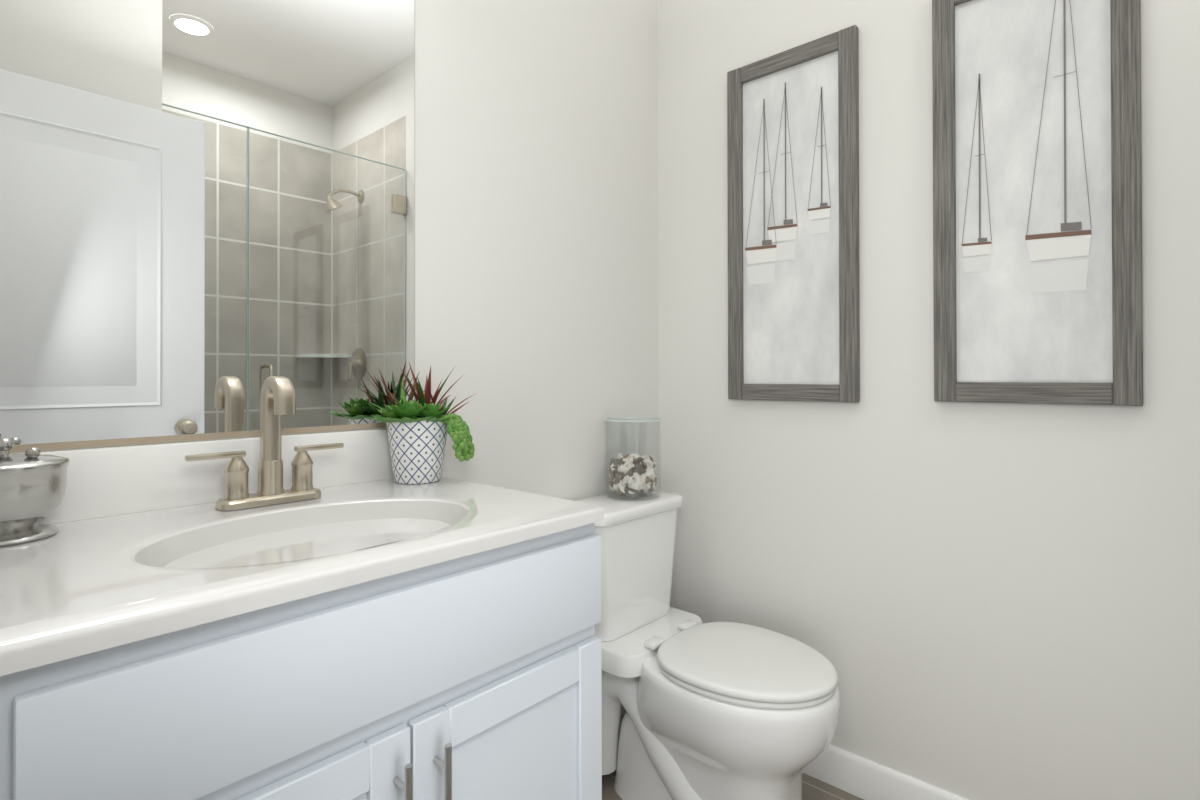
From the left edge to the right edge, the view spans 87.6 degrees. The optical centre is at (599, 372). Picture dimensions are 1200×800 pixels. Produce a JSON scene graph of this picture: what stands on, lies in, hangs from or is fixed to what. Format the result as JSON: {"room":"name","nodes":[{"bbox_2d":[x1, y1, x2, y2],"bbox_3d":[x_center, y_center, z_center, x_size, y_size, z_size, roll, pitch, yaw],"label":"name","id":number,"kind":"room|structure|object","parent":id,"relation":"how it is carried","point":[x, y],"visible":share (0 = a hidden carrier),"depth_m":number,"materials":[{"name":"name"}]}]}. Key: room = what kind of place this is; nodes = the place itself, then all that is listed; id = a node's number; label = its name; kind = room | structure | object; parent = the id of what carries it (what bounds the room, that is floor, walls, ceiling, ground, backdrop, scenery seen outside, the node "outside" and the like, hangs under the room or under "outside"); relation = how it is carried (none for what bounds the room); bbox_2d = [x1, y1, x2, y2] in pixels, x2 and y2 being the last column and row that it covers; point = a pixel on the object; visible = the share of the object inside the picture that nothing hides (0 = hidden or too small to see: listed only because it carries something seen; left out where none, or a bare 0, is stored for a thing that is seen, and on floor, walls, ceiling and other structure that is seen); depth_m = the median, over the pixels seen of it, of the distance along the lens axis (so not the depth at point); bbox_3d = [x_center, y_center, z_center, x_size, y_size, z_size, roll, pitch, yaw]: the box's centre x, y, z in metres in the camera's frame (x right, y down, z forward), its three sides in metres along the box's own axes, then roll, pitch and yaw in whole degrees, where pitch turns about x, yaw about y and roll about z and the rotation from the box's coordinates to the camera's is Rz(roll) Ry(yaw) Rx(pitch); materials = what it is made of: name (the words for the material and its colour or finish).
{"room":"bathroom","nodes":[
{"label":"bathroom","id":0,"kind":"room"},
{"bbox_2d":[9,0,657,500],"bbox_3d":[-0.391,-0.241,1.454,0.001,2.715,1.750,0,0,42],"label":"wall","id":1,"kind":"structure","parent":0,"point":[536,121],"depth_m":1.70,"materials":[{"name":"white paint"}]},
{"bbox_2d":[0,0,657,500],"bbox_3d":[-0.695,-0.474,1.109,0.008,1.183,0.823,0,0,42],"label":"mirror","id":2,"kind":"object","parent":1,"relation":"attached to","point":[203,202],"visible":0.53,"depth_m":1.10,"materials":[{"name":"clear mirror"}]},
{"bbox_2d":[602,770,863,799],"bbox_3d":[0.511,1.110,0.637,2.420,0.001,1.750,0,0,42],"label":"floor","id":3,"kind":"structure","parent":0,"point":[813,788],"depth_m":1.67,"materials":[{"name":"tile"}]},
{"bbox_2d":[0,428,603,799],"bbox_3d":[-0.470,0.616,0.935,0.565,0.995,0.871,0,0,42],"label":"vanity","id":4,"kind":"object","parent":3,"relation":"on","point":[375,636],"visible":0.97,"depth_m":0.80,"materials":[{"name":"white stone"}]},
{"bbox_2d":[0,438,69,546],"bbox_3d":[-0.812,0.157,0.852,0.137,0.137,0.137,0,0,42],"label":"metal bowl","id":5,"kind":"object","parent":4,"relation":"on","point":[32,484],"visible":1,"depth_m":0.83,"materials":[{"name":"silver metal"}]},
{"bbox_2d":[185,376,343,510],"bbox_3d":[-0.561,0.116,1.083,0.101,0.221,0.258,0,0,42],"label":"faucet","id":6,"kind":"object","parent":4,"relation":"on","point":[277,396],"visible":1,"depth_m":1.08,"materials":[{"name":"silver metal"}]},
{"bbox_2d":[366,363,474,483],"bbox_3d":[-0.359,0.100,1.323,0.194,0.255,0.242,0,0,42],"label":"plant","id":7,"kind":"object","parent":4,"relation":"on","point":[417,430],"visible":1,"depth_m":1.28,"materials":[{"name":"green plant"}]},
{"bbox_2d":[575,490,839,799],"bbox_3d":[0.252,0.744,1.612,0.713,0.767,0.388,0,0,42],"label":"toilet","id":8,"kind":"object","parent":3,"relation":"on","point":[693,709],"visible":0.98,"depth_m":1.51,"materials":[{"name":"white ceramic"}]},
{"bbox_2d":[605,417,660,495],"bbox_3d":[0.097,0.248,1.839,0.164,0.226,0.164,0,0,0],"label":"vase","id":9,"kind":"object","parent":8,"relation":"on","point":[629,473],"visible":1,"depth_m":1.79,"materials":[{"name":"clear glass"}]},
{"bbox_2d":[657,0,1199,799],"bbox_3d":[0.789,-0.243,1.568,1.600,2.715,0.001,0,0,42],"label":"wall","id":10,"kind":"structure","parent":0,"point":[1002,599],"depth_m":1.55,"materials":[{"name":"white paint"}]},
{"bbox_2d":[727,25,859,402],"bbox_3d":[0.537,-0.418,1.779,0.386,0.995,0.022,0,0,42],"label":"picture","id":11,"kind":"object","parent":10,"relation":"attached to","point":[793,113],"visible":1,"depth_m":1.77,"materials":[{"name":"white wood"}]},
{"bbox_2d":[803,744,967,799],"bbox_3d":[0.477,1.063,1.257,1.540,0.100,0.874,0,0,42],"label":"baseboard","id":12,"kind":"structure","parent":10,"relation":"attached to","point":[863,778],"depth_m":1.63,"materials":[{"name":"white"}]},
{"bbox_2d":[932,0,1142,405],"bbox_3d":[0.958,-0.451,1.400,0.383,1.039,0.022,0,0,42],"label":"picture","id":13,"kind":"object","parent":10,"relation":"attached to","point":[1037,151],"visible":1,"depth_m":1.39,"materials":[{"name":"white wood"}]}
]}

